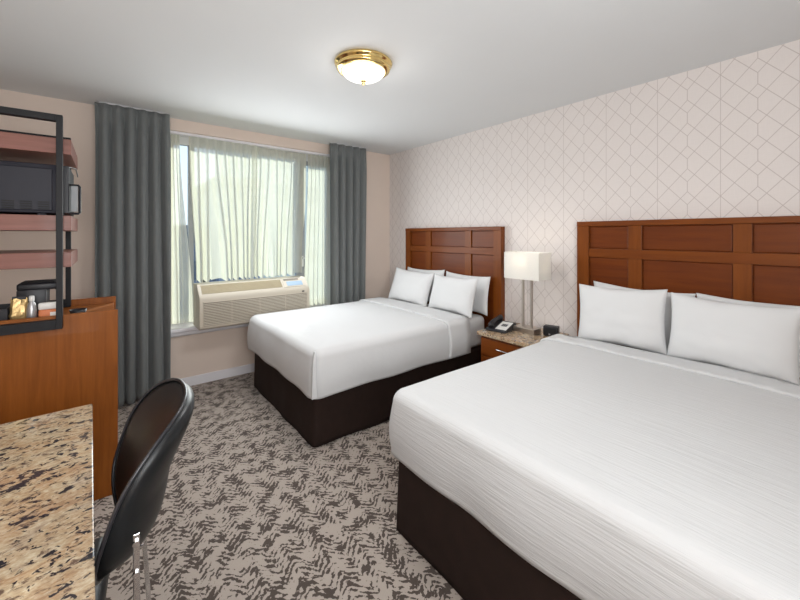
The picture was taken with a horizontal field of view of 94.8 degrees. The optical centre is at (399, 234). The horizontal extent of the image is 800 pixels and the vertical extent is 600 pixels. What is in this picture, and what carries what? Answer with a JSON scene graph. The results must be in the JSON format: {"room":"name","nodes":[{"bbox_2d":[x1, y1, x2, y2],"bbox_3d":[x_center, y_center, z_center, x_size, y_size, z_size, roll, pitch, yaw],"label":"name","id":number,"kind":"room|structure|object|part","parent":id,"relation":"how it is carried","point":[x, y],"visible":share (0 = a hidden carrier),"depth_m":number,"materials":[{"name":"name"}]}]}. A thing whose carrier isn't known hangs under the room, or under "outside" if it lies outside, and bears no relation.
{"room":"hotel room","nodes":[
{"label":"hotel room","id":0,"kind":"room"},
{"bbox_2d":[0,89,389,378],"bbox_3d":[-1.608,0.170,3.816,3.570,2.440,0.250,0,0,-39],"label":"wall","id":1,"kind":"structure","parent":0,"point":[202,353],"depth_m":2.97,"materials":[{"name":"paint"}]},
{"bbox_2d":[181,363,254,385],"bbox_3d":[-1.526,1.347,3.713,3.570,0.085,0.013,0,0,-39],"label":"baseboard","id":2,"kind":"structure","parent":1,"relation":"attached to","point":[230,372],"depth_m":3.53,"materials":[{"name":"white paint"}]},
{"bbox_2d":[171,136,318,324],"bbox_3d":[-1.479,-0.055,3.935,1.720,1.780,0.135,0,0,-39],"label":"window","id":3,"kind":"structure","parent":1,"relation":"in","point":[184,141],"depth_m":3.52,"materials":[{"name":"paint"}]},
{"bbox_2d":[170,130,329,156],"bbox_3d":[-1.428,-0.933,3.870,1.710,0.023,0.060,0,0,-39],"label":"track","id":4,"kind":"object","parent":1,"relation":"attached to","point":[171,131],"visible":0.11,"depth_m":3.75,"materials":[{"name":"white metal"}]},
{"bbox_2d":[170,134,192,323],"bbox_3d":[-2.021,-0.052,3.408,0.187,1.735,0.026,0,0,-39],"label":"sheer curtain","id":5,"kind":"object","parent":4,"relation":"hanging from","point":[181,281],"visible":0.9,"depth_m":3.39,"materials":[{"name":"white fabric"}]},
{"bbox_2d":[189,136,256,282],"bbox_3d":[-1.719,-0.234,3.613,0.623,1.372,0.069,0,0,-39],"label":"sheer curtain","id":6,"kind":"object","parent":4,"relation":"hanging from","point":[223,175],"visible":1,"depth_m":3.61,"materials":[{"name":"white fabric"}]},
{"bbox_2d":[255,147,305,277],"bbox_3d":[-1.300,-0.234,4.007,0.592,1.372,0.066,0,0,-39],"label":"sheer curtain","id":7,"kind":"object","parent":4,"relation":"hanging from","point":[281,175],"visible":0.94,"depth_m":4.00,"materials":[{"name":"white fabric"}]},
{"bbox_2d":[304,154,329,306],"bbox_3d":[-0.930,-0.052,4.266,0.372,1.735,0.038,0,0,-38],"label":"sheer curtain","id":8,"kind":"object","parent":4,"relation":"hanging from","point":[317,249],"visible":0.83,"depth_m":4.25,"materials":[{"name":"white fabric"}]},
{"bbox_2d":[171,304,329,337],"bbox_3d":[-1.401,0.875,3.860,1.810,0.080,0.220,0,0,-39],"label":"trim","id":9,"kind":"structure","parent":1,"relation":"attached to","point":[183,329],"depth_m":3.37,"materials":[{"name":"white paint"}]},
{"bbox_2d":[193,276,309,329],"bbox_3d":[-1.424,0.639,3.615,1.024,0.389,0.290,0,0,-39],"label":"air conditioner","id":10,"kind":"object","parent":9,"relation":"on","point":[217,304],"visible":0.92,"depth_m":3.44,"materials":[{"name":"beige plastic"}]},
{"bbox_2d":[203,292,306,326],"bbox_3d":[-1.336,0.693,3.505,0.964,0.213,0.008,0,0,-39],"label":"grille","id":11,"kind":"object","parent":10,"relation":"attached to","point":[233,310],"depth_m":3.43,"materials":[{"name":"beige plastic"}]},
{"bbox_3d":[-1.099,0.487,3.798,0.226,0.080,0.088,0,0,-39],"label":"control panel","id":12,"kind":"part","parent":10,"relation":"part of","materials":[{"name":"beige plastic"}]},
{"bbox_3d":[-1.086,0.497,3.791,0.165,0.044,0.046,0,0,-39],"label":"label panel","id":13,"kind":"part","parent":10,"relation":"part of","materials":[{"name":"blue plastic"}]},
{"bbox_2d":[94,372,462,599],"bbox_3d":[0.064,1.440,1.722,3.770,0.100,5.510,0,0,-39],"label":"floor","id":14,"kind":"structure","parent":0,"point":[250,510],"depth_m":1.82,"materials":[{"name":"carpet"}]},
{"bbox_2d":[0,404,94,599],"bbox_3d":[-0.928,1.014,0.645,0.603,0.752,1.452,0,0,-40],"label":"desk","id":15,"kind":"object","parent":14,"relation":"on","point":[47,543],"visible":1,"depth_m":0.85,"materials":[{"name":"stone"}]},
{"bbox_2d":[0,296,117,500],"bbox_3d":[-1.970,0.896,1.991,0.694,0.988,0.570,0,0,-39],"label":"storage cabinet","id":16,"kind":"object","parent":14,"relation":"on","point":[74,365],"visible":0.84,"depth_m":1.88,"materials":[{"name":"brown wood"}]},
{"bbox_2d":[63,302,113,313],"bbox_3d":[-1.975,0.453,1.987,0.682,0.025,0.526,0,0,-39],"label":"countertop","id":17,"kind":"structure","parent":16,"relation":"on","point":[103,306],"depth_m":2.23,"materials":[{"name":"brown wood"}]},
{"bbox_2d":[0,304,9,320],"bbox_3d":[-2.037,0.397,1.765,0.240,0.085,0.180,0,0,-39],"label":"tray","id":18,"kind":"object","parent":17,"relation":"on","point":[4,308],"visible":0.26,"depth_m":1.77,"materials":[{"name":"black plastic"}]},
{"bbox_2d":[9,296,27,319],"bbox_3d":[-1.867,0.370,1.803,0.073,0.138,0.048,0,0,-39],"label":"packet","id":19,"kind":"object","parent":17,"relation":"on","point":[18,306],"visible":0.8,"depth_m":1.79,"materials":[{"name":"gold metal"}]},
{"bbox_2d":[26,295,36,317],"bbox_3d":[-1.826,0.370,1.824,0.040,0.138,0.040,0,0,-39],"label":"bottle","id":20,"kind":"object","parent":17,"relation":"on","point":[31,311],"visible":0.76,"depth_m":1.81,"materials":[{"name":"silver metal"}]},
{"bbox_2d":[16,279,55,316],"bbox_3d":[-1.909,0.341,1.956,0.162,0.196,0.160,0,0,-39],"label":"coffee maker","id":21,"kind":"object","parent":17,"relation":"on","point":[40,289],"visible":0.54,"depth_m":1.89,"materials":[{"name":"black plastic"}]},
{"bbox_3d":[-1.930,0.344,1.940,0.110,0.130,0.160,0,0,-39],"label":"water tank","id":22,"kind":"part","parent":21,"relation":"part of","materials":[{"name":"black plastic"}]},
{"bbox_3d":[-1.914,0.245,1.956,0.125,0.004,0.125,0,0,-39],"label":"lid","id":23,"kind":"part","parent":21,"relation":"part of","materials":[{"name":"black plastic"}]},
{"bbox_2d":[0,106,77,335],"bbox_3d":[-2.024,-0.065,1.905,0.508,1.055,0.583,0,0,-39],"label":"shelf unit","id":24,"kind":"object","parent":17,"relation":"on","point":[58,150],"visible":0.98,"depth_m":1.81,"materials":[{"name":"brown wood"}]},
{"bbox_3d":[-2.036,0.124,1.921,0.508,0.075,0.542,0,0,-39],"label":"shelf","id":25,"kind":"part","parent":24,"relation":"part of","materials":[{"name":"brown wood"}]},
{"bbox_3d":[-2.036,-0.060,1.921,0.508,0.076,0.542,0,0,-39],"label":"shelf","id":26,"kind":"part","parent":24,"relation":"part of","materials":[{"name":"brown wood"}]},
{"bbox_3d":[-2.036,-0.445,1.921,0.508,0.076,0.542,0,0,-39],"label":"shelf","id":27,"kind":"part","parent":24,"relation":"part of","materials":[{"name":"brown wood"}]},
{"bbox_2d":[0,160,80,215],"bbox_3d":[-1.999,-0.245,1.915,0.527,0.291,0.380,0,0,-39],"label":"microwave","id":28,"kind":"object","parent":24,"relation":"on","point":[26,188],"visible":0.88,"depth_m":1.83,"materials":[{"name":"black plastic"}]},
{"bbox_3d":[-1.918,-0.229,1.743,0.398,0.214,0.006,0,0,-39],"label":"plate","id":29,"kind":"part","parent":28,"relation":"part of","materials":[{"name":"black glass"}]},
{"bbox_3d":[-1.841,-0.234,2.043,0.027,0.245,0.368,0,0,-39],"label":"door","id":30,"kind":"part","parent":28,"relation":"part of","materials":[{"name":"silver plastic"}]},
{"bbox_3d":[-1.716,-0.188,1.944,0.049,0.161,0.012,0,0,-39],"label":"handle","id":31,"kind":"part","parent":28,"relation":"part of","materials":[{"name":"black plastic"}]},
{"bbox_2d":[38,302,55,316],"bbox_3d":[-1.779,0.390,1.862,0.074,0.098,0.026,0,0,-44],"label":"snack packet","id":32,"kind":"object","parent":17,"relation":"on","point":[48,308],"visible":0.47,"depth_m":1.85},
{"bbox_2d":[69,308,86,313],"bbox_3d":[-1.703,0.416,1.948,0.072,0.046,0.072,0,0,-39],"label":"bowl","id":33,"kind":"object","parent":17,"relation":"on","point":[77,310],"visible":0.44,"depth_m":1.94,"materials":[{"name":"black plastic"}]},
{"bbox_3d":[-2.141,0.896,2.205,0.694,0.988,0.022,0,0,-39],"label":"panel","id":34,"kind":"part","parent":16,"relation":"part of","materials":[{"name":"brown wood"}]},
{"bbox_2d":[94,378,193,599],"bbox_3d":[-0.861,0.914,0.913,0.612,0.938,0.481,0,0,-34],"label":"desk chair","id":35,"kind":"object","parent":14,"relation":"on","point":[151,436],"visible":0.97,"depth_m":0.92,"materials":[{"name":"black leather"}]},
{"bbox_3d":[-0.946,0.948,0.857,0.410,0.073,0.430,0,0,-34],"label":"seat","id":36,"kind":"part","parent":35,"relation":"part of","materials":[{"name":"black leather"}]},
{"bbox_3d":[-0.577,1.028,0.840,0.055,0.707,0.011,0,0,-15],"label":"leg","id":37,"kind":"part","parent":35,"relation":"part of","materials":[{"name":"silver metal"}]},
{"bbox_3d":[-0.819,1.028,1.203,0.011,0.707,0.055,0,0,38],"label":"leg","id":38,"kind":"part","parent":35,"relation":"part of","materials":[{"name":"silver metal"}]},
{"bbox_2d":[254,304,483,447],"bbox_3d":[-0.271,1.074,3.437,1.772,0.624,1.306,0,0,-39],"label":"bed","id":39,"kind":"object","parent":14,"relation":"on","point":[320,422],"visible":0.34,"depth_m":2.69,"materials":[{"name":"brown fabric"}]},
{"bbox_2d":[247,297,470,399],"bbox_3d":[-0.413,0.878,3.322,1.501,0.334,1.452,0,0,-39],"label":"coverlet","id":40,"kind":"object","parent":39,"relation":"on","point":[327,350],"visible":1,"depth_m":2.85,"materials":[{"name":"white fabric"}]},
{"bbox_2d":[388,267,434,305],"bbox_3d":[0.108,0.565,4.035,0.187,0.379,0.633,0,0,-42],"label":"pillow","id":41,"kind":"object","parent":39,"relation":"on","point":[413,287],"visible":0.98,"depth_m":3.94,"materials":[{"name":"white fabric"}]},
{"bbox_2d":[408,267,444,300],"bbox_3d":[0.268,0.561,4.131,0.093,0.385,0.626,0,0,-40],"label":"pillow","id":42,"kind":"object","parent":39,"relation":"on","point":[439,272],"visible":0.13,"depth_m":4.01,"materials":[{"name":"white fabric"}]},
{"bbox_2d":[428,274,478,318],"bbox_3d":[0.495,0.570,3.538,0.165,0.360,0.607,0,0,-35],"label":"pillow","id":43,"kind":"object","parent":39,"relation":"on","point":[451,294],"visible":0.98,"depth_m":3.44,"materials":[{"name":"white fabric"}]},
{"bbox_3d":[-0.255,0.903,3.444,1.740,0.283,1.270,0,0,-39],"label":"mattress","id":44,"kind":"part","parent":39,"relation":"part of","materials":[{"name":"white fabric"}]},
{"bbox_2d":[446,271,489,315],"bbox_3d":[0.647,0.566,3.647,0.107,0.372,0.584,0,0,-36],"label":"pillow","id":45,"kind":"object","parent":39,"relation":"on","point":[480,305],"visible":0.44,"depth_m":3.47,"materials":[{"name":"white fabric"}]},
{"bbox_2d":[396,336,630,599],"bbox_3d":[1.075,1.074,1.762,1.761,0.624,1.375,0,0,-39],"label":"bed","id":46,"kind":"object","parent":14,"relation":"on","point":[478,565],"visible":0.19,"depth_m":1.41,"materials":[{"name":"brown fabric"}]},
{"bbox_2d":[389,334,799,599],"bbox_3d":[0.988,0.875,1.680,1.560,0.331,1.512,0,0,-39],"label":"coverlet","id":47,"kind":"object","parent":46,"relation":"on","point":[614,471],"visible":1,"depth_m":1.25,"materials":[{"name":"white fabric"}]},
{"bbox_2d":[578,284,667,354],"bbox_3d":[1.464,0.547,2.462,0.144,0.421,0.553,0,0,-42],"label":"pillow","id":48,"kind":"object","parent":46,"relation":"on","point":[631,318],"visible":0.98,"depth_m":2.39,"materials":[{"name":"white fabric"}]},
{"bbox_2d":[593,281,695,350],"bbox_3d":[1.602,0.547,2.476,0.088,0.421,0.615,0,0,-41],"label":"pillow","id":49,"kind":"object","parent":46,"relation":"on","point":[668,307],"visible":0.06,"depth_m":2.33,"materials":[{"name":"white fabric"}]},
{"bbox_2d":[667,292,799,384],"bbox_3d":[1.801,0.552,2.022,0.160,0.400,0.564,0,0,-33],"label":"pillow","id":50,"kind":"object","parent":46,"relation":"on","point":[760,340],"visible":0.97,"depth_m":1.95,"materials":[{"name":"white fabric"}]},
{"bbox_2d":[696,293,799,376],"bbox_3d":[1.982,0.550,1.999,0.090,0.395,0.601,0,0,-41],"label":"pillow","id":51,"kind":"object","parent":46,"relation":"on","point":[702,296],"visible":0.09,"depth_m":2.05,"materials":[{"name":"white fabric"}]},
{"bbox_2d":[477,322,568,361],"bbox_3d":[0.986,1.090,2.982,0.527,0.600,0.520,0,0,-39],"label":"nightstand","id":52,"kind":"object","parent":14,"relation":"on","point":[493,344],"visible":0.18,"depth_m":2.89,"materials":[{"name":"brown wood"}]},
{"bbox_3d":[0.814,1.073,2.845,0.018,0.175,0.460,0,0,-39],"label":"drawer","id":53,"kind":"part","parent":52,"relation":"part of","materials":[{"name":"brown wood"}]},
{"bbox_2d":[486,315,515,333],"bbox_3d":[0.833,0.738,3.079,0.206,0.104,0.225,0,0,41],"label":"telephone","id":54,"kind":"object","parent":52,"relation":"on","point":[497,324],"visible":0.96,"depth_m":3.04,"materials":[{"name":"black plastic"}]},
{"bbox_3d":[0.814,0.905,2.845,0.018,0.140,0.460,0,0,-39],"label":"drawer","id":55,"kind":"part","parent":52,"relation":"part of","materials":[{"name":"brown wood"}]},
{"bbox_2d":[504,251,550,334],"bbox_3d":[1.036,0.465,2.997,0.180,0.650,0.316,0,0,-39],"label":"table lamp","id":56,"kind":"object","parent":52,"relation":"on","point":[532,266],"visible":1,"depth_m":2.94,"materials":[{"name":"white fabric"}]},
{"bbox_3d":[1.012,0.516,3.027,0.020,0.463,0.017,0,0,-39],"label":"post","id":57,"kind":"part","parent":56,"relation":"part of","materials":[{"name":"silver metal"}]},
{"bbox_3d":[1.036,0.247,2.997,0.180,0.215,0.316,0,0,-39],"label":"lamp shade","id":58,"kind":"part","parent":56,"relation":"part of","materials":[{"name":"fabric"}]},
{"bbox_3d":[1.060,0.516,2.967,0.020,0.463,0.017,0,0,-39],"label":"post","id":59,"kind":"part","parent":56,"relation":"part of","materials":[{"name":"silver metal"}]},
{"bbox_2d":[543,324,559,335],"bbox_3d":[1.187,0.751,2.887,0.110,0.078,0.072,0,0,35],"label":"alarm clock","id":60,"kind":"object","parent":52,"relation":"on","point":[548,330],"visible":0.88,"depth_m":2.86,"materials":[{"name":"black plastic"}]},
{"bbox_2d":[0,0,799,154],"bbox_3d":[0.049,-1.100,1.741,3.770,0.100,5.560,0,0,-39],"label":"ceiling","id":61,"kind":"structure","parent":0,"point":[460,67],"depth_m":2.09,"materials":[{"name":"paint"}]},
{"bbox_2d":[99,101,167,113],"bbox_3d":[-2.188,-1.046,3.039,0.465,0.007,0.014,0,0,-39],"label":"track","id":62,"kind":"object","parent":61,"relation":"attached to","point":[99,101],"visible":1,"depth_m":3.04,"materials":[{"name":"metal"}]},
{"bbox_2d":[95,102,170,406],"bbox_3d":[-2.188,0.164,3.035,0.513,2.412,0.138,0,0,-39],"label":"curtain","id":63,"kind":"object","parent":62,"relation":"hanging from","point":[133,146],"visible":0.88,"depth_m":3.02,"materials":[{"name":"grey fabric"}]},
{"bbox_2d":[334,48,391,84],"bbox_3d":[-0.222,-0.980,2.236,0.352,0.140,0.352,0,0,-39],"label":"ceiling light","id":64,"kind":"object","parent":61,"relation":"attached to","point":[360,66],"visible":1,"depth_m":2.14,"materials":[{"name":"gold metal"}]},
{"bbox_2d":[390,39,799,336],"bbox_3d":[1.498,0.170,2.867,0.100,2.440,5.510,0,0,-39],"label":"wall","id":65,"kind":"structure","parent":0,"point":[721,139],"depth_m":2.72,"materials":[{"name":"paper"}]},
{"bbox_2d":[405,226,504,328],"bbox_3d":[0.522,0.655,3.957,0.063,1.470,1.388,0,0,-39],"label":"headboard","id":66,"kind":"object","parent":65,"relation":"attached to","point":[469,251],"visible":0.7,"depth_m":3.72,"materials":[{"name":"brown wood"}]},
{"bbox_3d":[0.222,0.589,4.322,0.010,0.794,0.259,0,0,-39],"label":"inset panel","id":67,"kind":"part","parent":66,"relation":"part of","materials":[{"name":"brown wood"}]},
{"bbox_3d":[0.222,0.041,4.322,0.010,0.161,0.259,0,0,-39],"label":"inset panel","id":68,"kind":"part","parent":66,"relation":"part of","materials":[{"name":"brown wood"}]},
{"bbox_3d":[0.516,0.589,3.954,0.010,0.794,0.497,0,0,-39],"label":"inset panel","id":69,"kind":"part","parent":66,"relation":"part of","materials":[{"name":"brown wood"}]},
{"bbox_3d":[0.516,0.041,3.954,0.010,0.161,0.497,0,0,-39],"label":"inset panel","id":70,"kind":"part","parent":66,"relation":"part of","materials":[{"name":"brown wood"}]},
{"bbox_3d":[0.514,0.157,3.950,0.026,0.063,1.212,0,0,-39],"label":"rail","id":71,"kind":"part","parent":66,"relation":"part of","materials":[{"name":"brown wood"}]},
{"bbox_3d":[0.532,0.610,3.965,0.036,1.360,1.368,0,0,-39],"label":"panel","id":72,"kind":"part","parent":66,"relation":"part of","materials":[{"name":"brown wood"}]},
{"bbox_3d":[0.522,-0.062,3.957,0.063,0.036,1.388,0,0,-39],"label":"rail","id":73,"kind":"part","parent":66,"relation":"part of","materials":[{"name":"brown wood"}]},
{"bbox_3d":[0.809,0.589,3.587,0.010,0.794,0.266,0,0,-39],"label":"inset panel","id":74,"kind":"part","parent":66,"relation":"part of","materials":[{"name":"brown wood"}]},
{"bbox_3d":[0.809,0.041,3.587,0.010,0.161,0.266,0,0,-39],"label":"inset panel","id":75,"kind":"part","parent":66,"relation":"part of","materials":[{"name":"brown wood"}]},
{"bbox_2d":[577,216,799,377],"bbox_3d":[1.813,0.644,2.341,0.063,1.492,1.350,0,0,-39],"label":"headboard","id":76,"kind":"object","parent":65,"relation":"attached to","point":[751,259],"visible":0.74,"depth_m":2.27,"materials":[{"name":"brown wood"}]},
{"bbox_3d":[1.525,0.578,2.691,0.010,0.816,0.259,0,0,-39],"label":"inset panel","id":77,"kind":"part","parent":76,"relation":"part of","materials":[{"name":"brown wood"}]},
{"bbox_3d":[1.525,0.019,2.691,0.010,0.161,0.259,0,0,-39],"label":"inset panel","id":78,"kind":"part","parent":76,"relation":"part of","materials":[{"name":"brown wood"}]},
{"bbox_3d":[1.807,0.578,2.338,0.010,0.816,0.459,0,0,-39],"label":"inset panel","id":79,"kind":"part","parent":76,"relation":"part of","materials":[{"name":"brown wood"}]},
{"bbox_3d":[1.807,0.019,2.338,0.010,0.161,0.459,0,0,-39],"label":"inset panel","id":80,"kind":"part","parent":76,"relation":"part of","materials":[{"name":"brown wood"}]},
{"bbox_3d":[1.813,-0.084,2.341,0.063,0.036,1.350,0,0,-39],"label":"rail","id":81,"kind":"part","parent":76,"relation":"part of","materials":[{"name":"brown wood"}]},
{"bbox_3d":[1.805,0.135,2.334,0.026,0.063,1.174,0,0,-39],"label":"rail","id":82,"kind":"part","parent":76,"relation":"part of","materials":[{"name":"brown wood"}]},
{"bbox_3d":[1.823,0.599,2.348,0.036,1.382,1.330,0,0,-39],"label":"panel","id":83,"kind":"part","parent":76,"relation":"part of","materials":[{"name":"brown wood"}]},
{"bbox_3d":[2.089,0.578,1.985,0.010,0.816,0.266,0,0,-39],"label":"inset panel","id":84,"kind":"part","parent":76,"relation":"part of","materials":[{"name":"brown wood"}]},
{"bbox_3d":[2.089,0.019,1.985,0.010,0.161,0.266,0,0,-39],"label":"inset panel","id":85,"kind":"part","parent":76,"relation":"part of","materials":[{"name":"brown wood"}]},
{"bbox_3d":[-0.602,-1.046,4.306,0.475,0.007,0.014,0,0,-39],"label":"track","id":86,"kind":"object","parent":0,"visible":0},
{"bbox_2d":[330,143,366,304],"bbox_3d":[-0.600,0.164,4.306,0.500,2.412,0.126,0,0,-39],"label":"curtain","id":87,"kind":"object","parent":86,"relation":"hanging from","point":[348,165],"visible":0.7,"depth_m":4.28,"materials":[{"name":"grey fabric"}]},
{"label":"outside","id":88,"kind":"structure","parent":0,"visible":0},
{"bbox_3d":[-43.992,13.490,71.090,200.000,0.200,154.000,0,0,-39],"label":"ground","id":89,"kind":"structure","parent":88,"visible":0},
{"bbox_2d":[173,225,199,324],"bbox_3d":[-26.255,6.290,30.222,16.100,14.200,12.400,0,0,-39],"label":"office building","id":90,"kind":"structure","parent":89,"relation":"on","point":[195,281],"depth_m":30.09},
{"bbox_2d":[203,276,259,281],"bbox_3d":[-16.141,4.490,33.182,3.400,17.800,12.400,0,0,-39],"label":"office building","id":91,"kind":"structure","parent":89,"relation":"on","point":[217,279],"depth_m":28.50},
{"bbox_2d":[260,166,319,305],"bbox_3d":[-5.196,0.590,52.166,35.400,25.600,16.400,0,0,-39],"label":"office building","id":92,"kind":"structure","parent":89,"relation":"on","point":[306,166],"depth_m":38.30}
]}

